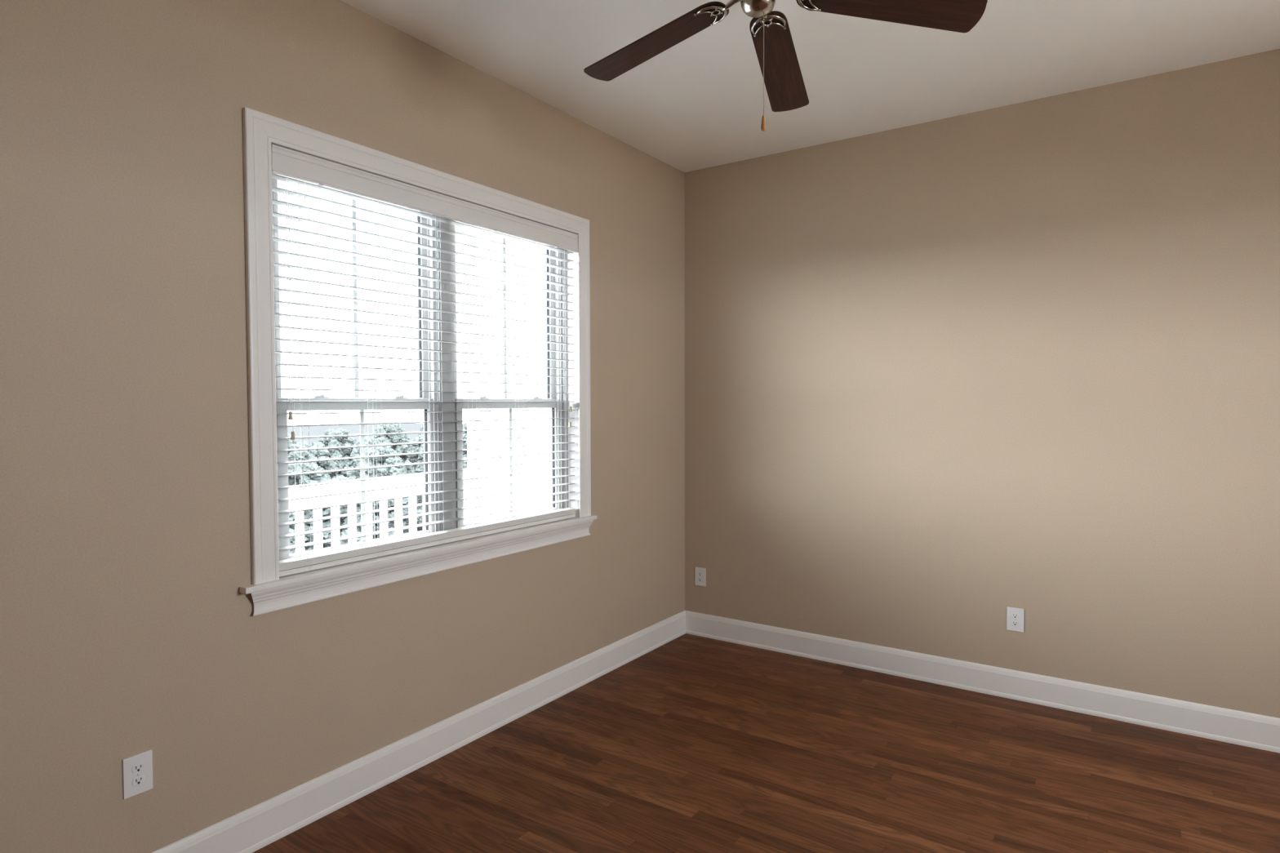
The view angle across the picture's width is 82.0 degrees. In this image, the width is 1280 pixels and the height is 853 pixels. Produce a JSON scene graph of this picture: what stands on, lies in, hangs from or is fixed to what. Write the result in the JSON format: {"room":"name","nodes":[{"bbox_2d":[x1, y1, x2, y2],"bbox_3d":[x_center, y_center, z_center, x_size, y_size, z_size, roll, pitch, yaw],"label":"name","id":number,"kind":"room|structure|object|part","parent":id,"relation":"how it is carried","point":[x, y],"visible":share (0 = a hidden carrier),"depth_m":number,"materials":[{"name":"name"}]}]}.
{"room":"empty bedroom","nodes":[
{"label":"empty bedroom","id":0,"kind":"room"},
{"bbox_2d":[0,0,684,852],"bbox_3d":[-1.788,-0.049,1.975,0.160,3.048,7.160,1,2,34],"label":"wall","id":1,"kind":"structure","parent":0,"point":[127,629],"depth_m":2.38,"materials":[{"name":"beige paint"}]},
{"bbox_2d":[122,749,152,799],"bbox_3d":[-1.527,1.058,2.239,0.008,0.121,0.079,1,2,34],"label":"wall outlet","id":2,"kind":"object","parent":1,"relation":"attached to","point":[137,770],"visible":1,"depth_m":2.24,"materials":[{"name":"white plastic"}]},
{"bbox_2d":[131,763,144,773],"bbox_3d":[-1.525,1.039,2.238,0.003,0.024,0.034,1,2,34],"label":"receptacle","id":3,"kind":"object","parent":2,"relation":"attached to","point":[136,768],"depth_m":2.24,"materials":[{"name":"white plastic"}]},
{"bbox_2d":[132,775,145,786],"bbox_3d":[-1.525,1.078,2.239,0.003,0.024,0.034,1,2,34],"label":"receptacle","id":4,"kind":"object","parent":2,"relation":"attached to","point":[137,780],"depth_m":2.24,"materials":[{"name":"white plastic"}]},
{"bbox_2d":[239,106,596,616],"bbox_3d":[-0.874,-0.238,3.295,0.232,1.716,1.920,1,2,34],"label":"window","id":5,"kind":"structure","parent":1,"relation":"in","point":[269,592],"depth_m":3.10,"materials":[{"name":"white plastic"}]},
{"bbox_3d":[-1.148,-0.518,2.968,0.028,0.904,0.717,1,2,34],"label":"sash","id":6,"kind":"part","parent":5,"relation":"part of","materials":[{"name":"white plastic"}]},
{"bbox_3d":[-1.119,0.199,2.971,0.030,0.626,0.717,1,2,34],"label":"sash","id":7,"kind":"part","parent":5,"relation":"part of","materials":[{"name":"white plastic"}]},
{"bbox_3d":[-0.898,-0.247,3.323,0.084,1.519,1.675,1,2,34],"label":"frame","id":8,"kind":"part","parent":5,"relation":"part of","materials":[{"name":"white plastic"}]},
{"bbox_2d":[271,143,577,577],"bbox_3d":[-0.823,-0.244,3.273,0.072,1.515,1.668,1,2,34],"label":"window blind","id":9,"kind":"object","parent":5,"relation":"attached to","point":[286,162],"visible":0.91,"depth_m":3.06,"materials":[{"name":"white plastic"}]},
{"bbox_3d":[-1.245,-0.484,2.604,0.007,0.869,0.002,1,2,34],"label":"lift cord","id":10,"kind":"part","parent":9,"relation":"part of","materials":[{"name":"white fabric"}]},
{"bbox_3d":[-1.241,-0.448,2.611,0.007,0.940,0.002,1,2,34],"label":"lift cord","id":11,"kind":"part","parent":9,"relation":"part of","materials":[{"name":"white fabric"}]},
{"bbox_3d":[-1.237,-0.196,2.684,0.054,1.450,0.025,1,2,34],"label":"ladder cord","id":12,"kind":"part","parent":9,"relation":"part of","materials":[{"name":"white fabric"}]},
{"bbox_3d":[-1.062,-0.204,2.940,0.054,1.450,0.025,1,2,34],"label":"ladder cord","id":13,"kind":"part","parent":9,"relation":"part of","materials":[{"name":"white fabric"}]},
{"bbox_3d":[-0.833,0.500,3.295,0.050,0.018,1.645,1,2,34],"label":"rail","id":14,"kind":"part","parent":9,"relation":"part of","materials":[{"name":"white wood"}]},
{"bbox_3d":[-0.888,-0.213,3.196,0.054,1.450,0.025,1,2,34],"label":"ladder cord","id":15,"kind":"part","parent":9,"relation":"part of","materials":[{"name":"white fabric"}]},
{"bbox_3d":[-0.762,-0.219,3.379,0.054,1.450,0.025,1,2,34],"label":"ladder cord","id":16,"kind":"part","parent":9,"relation":"part of","materials":[{"name":"white fabric"}]},
{"bbox_3d":[-0.589,-0.227,3.633,0.054,1.450,0.025,1,2,34],"label":"ladder cord","id":17,"kind":"part","parent":9,"relation":"part of","materials":[{"name":"white fabric"}]},
{"bbox_3d":[-0.407,-0.236,3.899,0.054,1.450,0.025,1,2,34],"label":"ladder cord","id":18,"kind":"part","parent":9,"relation":"part of","materials":[{"name":"white fabric"}]},
{"bbox_3d":[-0.373,-0.491,3.881,0.007,0.940,0.002,1,2,34],"label":"tilt cord","id":19,"kind":"part","parent":9,"relation":"part of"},
{"bbox_3d":[-0.369,-0.532,3.886,0.007,0.858,0.002,1,2,34],"label":"tilt cord","id":20,"kind":"part","parent":9,"relation":"part of","materials":[{"name":"white fabric"}]},
{"bbox_3d":[-0.672,-0.541,3.663,0.028,0.904,0.723,1,2,34],"label":"sash","id":21,"kind":"part","parent":5,"relation":"part of","materials":[{"name":"white plastic"}]},
{"bbox_3d":[-0.643,0.176,3.667,0.030,0.626,0.723,1,2,34],"label":"sash","id":22,"kind":"part","parent":5,"relation":"part of","materials":[{"name":"white plastic"}]},
{"bbox_2d":[151,610,685,852],"bbox_3d":[-1.665,1.400,2.035,0.020,0.147,7.000,1,2,34],"label":"baseboard","id":23,"kind":"structure","parent":1,"relation":"attached to","point":[259,826],"depth_m":3.04,"materials":[{"name":"white wood"}]},
{"bbox_2d":[500,237,549,515],"bbox_3d":[-0.428,-0.152,5.438,1.500,3.630,0.144,1,2,34],"label":"wall","id":24,"kind":"structure","parent":0,"point":[533,344],"depth_m":5.65,"materials":[{"name":"beige"}]},
{"bbox_2d":[488,234,503,518],"bbox_3d":[-1.098,-0.149,5.892,0.120,3.600,0.150,1,2,34],"label":"trim","id":25,"kind":"structure","parent":24,"relation":"attached to","point":[496,322],"depth_m":5.82,"materials":[{"name":"white paint"}]},
{"bbox_2d":[253,633,1279,852],"bbox_3d":[0.144,1.532,0.804,4.400,0.050,7.000,1,2,34],"label":"floor","id":26,"kind":"structure","parent":0,"point":[694,744],"depth_m":3.01,"materials":[{"name":"brown wood"}]},
{"bbox_2d":[340,0,1279,172],"bbox_3d":[0.136,-1.589,0.706,4.720,0.100,7.320,1,2,34],"label":"ceiling","id":27,"kind":"structure","parent":0,"point":[697,104],"depth_m":3.21,"materials":[{"name":"white paint"}]},
{"bbox_2d":[583,0,987,131],"bbox_3d":[0.325,-1.236,2.222,1.234,0.701,1.258,1,2,34],"label":"ceiling fan","id":28,"kind":"object","parent":27,"relation":"hanging from","point":[770,31],"visible":1,"depth_m":2.33,"materials":[{"name":"brown wood"}]},
{"bbox_3d":[0.048,-1.264,2.430,0.546,0.006,0.140,-8,1,38],"label":"blade","id":29,"kind":"part","parent":28,"relation":"part of","materials":[{"name":"brown wood"}]},
{"bbox_2d":[740,0,775,17],"bbox_3d":[0.352,-1.265,2.192,0.105,0.074,0.105,1,2,34],"label":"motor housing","id":30,"kind":"object","parent":28,"relation":"attached to","point":[752,8],"depth_m":2.17,"materials":[{"name":"silver metal"}]},
{"bbox_3d":[0.369,-1.083,2.197,0.003,0.309,0.003,-1,2,-20],"label":"pull chain","id":31,"kind":"part","parent":28,"relation":"part of","materials":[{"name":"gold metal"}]},
{"bbox_3d":[0.484,-1.250,2.552,0.140,0.006,0.546,-4,-10,19],"label":"blade","id":32,"kind":"part","parent":28,"relation":"part of","materials":[{"name":"brown wood"}]},
{"bbox_3d":[0.736,-1.249,2.178,0.546,0.006,0.140,9,-11,2],"label":"blade","id":33,"kind":"part","parent":28,"relation":"part of","materials":[{"name":"brown wood"}]},
{"bbox_2d":[684,48,1279,718],"bbox_3d":[2.159,-0.114,3.711,4.720,3.048,0.160,1,2,34],"label":"wall","id":34,"kind":"structure","parent":0,"point":[943,376],"depth_m":3.78,"materials":[{"name":"beige paint"}]},
{"bbox_2d":[694,567,706,586],"bbox_3d":[0.398,0.990,4.849,0.079,0.121,0.008,1,2,34],"label":"wall outlet","id":35,"kind":"object","parent":34,"relation":"attached to","point":[700,573],"visible":1,"depth_m":4.85,"materials":[{"name":"white plastic"}]},
{"bbox_2d":[684,610,1279,753],"bbox_3d":[1.565,1.328,4.055,3.075,0.147,0.020,1,2,34],"label":"baseboard","id":36,"kind":"structure","parent":34,"relation":"attached to","point":[1254,731],"depth_m":3.80,"materials":[{"name":"white wood"}]},
{"bbox_2d":[1006,606,1023,632],"bbox_3d":[1.936,0.996,3.798,0.079,0.121,0.008,1,2,34],"label":"wall outlet","id":37,"kind":"object","parent":34,"relation":"attached to","point":[1015,616],"visible":1,"depth_m":3.80,"materials":[{"name":"white plastic"}]},
{"bbox_2d":[1011,621,1018,626],"bbox_3d":[1.935,1.016,3.797,0.034,0.024,0.003,1,2,34],"label":"receptacle","id":38,"kind":"object","parent":37,"relation":"attached to","point":[1013,623],"depth_m":3.80,"materials":[{"name":"white plastic"}]},
{"bbox_2d":[1011,613,1018,618],"bbox_3d":[1.935,0.977,3.796,0.034,0.024,0.003,1,2,34],"label":"receptacle","id":39,"kind":"object","parent":37,"relation":"attached to","point":[1014,615],"depth_m":3.80,"materials":[{"name":"white plastic"}]},
{"label":"outside","id":40,"kind":"structure","parent":0,"visible":0},
{"bbox_3d":[-2.523,1.593,2.628,1.735,0.030,7.000,1,2,34],"label":"porch deck","id":41,"kind":"object","parent":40,"visible":0},
{"bbox_2d":[465,228,491,522],"bbox_3d":[-1.287,-0.230,5.915,0.176,3.400,0.166,1,2,34],"label":"porch column","id":42,"kind":"structure","parent":41,"relation":"on","point":[476,387],"depth_m":5.85,"materials":[{"name":"white paint"}]},
{"bbox_2d":[288,469,479,553],"bbox_3d":[-3.061,0.947,3.330,0.110,1.040,6.188,1,2,34],"label":"porch railing","id":43,"kind":"object","parent":42,"relation":"attached to","point":[353,486],"visible":0.16,"depth_m":4.97,"materials":[{"name":"white paint"}]},
{"bbox_3d":[-3.062,0.492,3.316,0.110,0.130,6.188,1,2,34],"label":"rail","id":44,"kind":"part","parent":43,"relation":"part of","materials":[{"name":"white paint"}]},
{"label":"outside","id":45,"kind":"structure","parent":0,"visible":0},
{"bbox_2d":[287,422,465,553],"bbox_3d":[-70.988,5.940,78.017,320.000,0.300,360.000,1,2,34],"label":"ground","id":46,"kind":"structure","parent":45,"point":[354,429],"depth_m":225.58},
{"bbox_2d":[288,509,294,554],"bbox_3d":[-17.611,4.922,33.016,4.262,4.956,4.324,-1,2,-25],"label":"tree","id":47,"kind":"object","parent":46,"relation":"on","point":[291,515],"visible":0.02,"depth_m":33.22,"materials":[{"name":"grey plant"}]},
{"bbox_2d":[287,433,297,453],"bbox_3d":[-29.096,3.469,58.623,4.408,6.545,4.493,0,2,-6],"label":"tree","id":48,"kind":"object","parent":46,"relation":"on","point":[291,442],"visible":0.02,"depth_m":58.42,"materials":[{"name":"green plant"}]},
{"bbox_2d":[288,462,328,545],"bbox_3d":[-19.518,4.523,42.292,4.408,5.219,4.493,1,2,39],"label":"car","id":49,"kind":"object","parent":46,"relation":"on","point":[308,467],"visible":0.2,"depth_m":41.49,"materials":[{"name":"green plant"}]},
{"bbox_2d":[288,440,338,485],"bbox_3d":[-23.418,3.927,51.848,4.341,5.819,4.487,0,2,-8],"label":"tree","id":50,"kind":"object","parent":46,"relation":"on","point":[310,455],"visible":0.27,"depth_m":51.33,"materials":[{"name":"green plant"}]},
{"bbox_2d":[317,427,357,479],"bbox_3d":[-25.669,3.326,62.836,4.328,6.420,4.534,-2,2,-37],"label":"tree","id":51,"kind":"object","parent":46,"relation":"on","point":[334,442],"visible":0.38,"depth_m":61.85,"materials":[{"name":"green plant"}]},
{"bbox_2d":[304,475,395,551],"bbox_3d":[-14.879,4.863,37.661,4.408,4.736,4.493,-1,2,-36],"label":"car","id":52,"kind":"object","parent":46,"relation":"on","point":[343,509],"visible":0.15,"depth_m":36.78,"materials":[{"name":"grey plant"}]},
{"bbox_2d":[346,435,403,468],"bbox_3d":[-19.920,3.733,55.319,4.262,6.111,4.324,-1,2,-36],"label":"tree","id":53,"kind":"object","parent":46,"relation":"on","point":[368,441],"visible":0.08,"depth_m":54.64,"materials":[{"name":"green plant"}]},
{"bbox_2d":[345,446,405,528],"bbox_3d":[-16.635,4.102,46.931,4.341,5.728,4.488,-1,2,-11],"label":"tree","id":54,"kind":"object","parent":46,"relation":"on","point":[388,460],"visible":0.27,"depth_m":46.05,"materials":[{"name":"green plant"}]},
{"bbox_2d":[371,421,414,473],"bbox_3d":[-22.909,2.987,67.543,4.262,6.978,4.324,0,2,20],"label":"tree","id":55,"kind":"object","parent":46,"relation":"on","point":[383,428],"visible":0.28,"depth_m":66.70,"materials":[{"name":"green plant"}]},
{"bbox_2d":[402,471,423,533],"bbox_3d":[-11.650,4.802,42.129,4.320,4.444,4.505,1,2,32],"label":"tree","id":56,"kind":"object","parent":46,"relation":"on","point":[419,499],"visible":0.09,"depth_m":40.69,"materials":[{"name":"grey plant"}]},
{"bbox_2d":[404,434,423,503],"bbox_3d":[-17.265,3.598,60.012,4.408,6.066,4.493,1,2,23],"label":"tree","id":57,"kind":"object","parent":46,"relation":"on","point":[415,448],"visible":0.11,"depth_m":59.18,"materials":[{"name":"green plant"}]},
{"bbox_2d":[411,423,423,469],"bbox_3d":[-20.067,2.826,71.726,4.493,7.028,4.408,-2,2,-37],"label":"tree","id":58,"kind":"object","parent":46,"relation":"on","point":[422,426],"visible":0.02,"depth_m":71.36,"materials":[{"name":"green plant"}]},
{"bbox_2d":[415,448,467,508],"bbox_3d":[-13.540,3.966,50.973,4.324,5.844,4.262,-1,2,-24],"label":"tree","id":59,"kind":"object","parent":46,"relation":"on","point":[420,468],"visible":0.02,"depth_m":50.26,"materials":[{"name":"green plant"}]},
{"bbox_2d":[462,422,466,444],"bbox_3d":[-17.150,2.714,76.615,4.534,6.780,4.328,-1,2,-26],"label":"tree","id":60,"kind":"object","parent":46,"relation":"on","point":[464,433],"visible":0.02,"depth_m":76.10,"materials":[{"name":"green plant"}]},
{"bbox_2d":[462,436,467,468],"bbox_3d":[-14.380,3.515,65.227,4.341,5.747,4.487,0,2,13],"label":"tree","id":61,"kind":"object","parent":46,"relation":"on","point":[465,444],"visible":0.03,"depth_m":63.86,"materials":[{"name":"green plant"}]}
]}

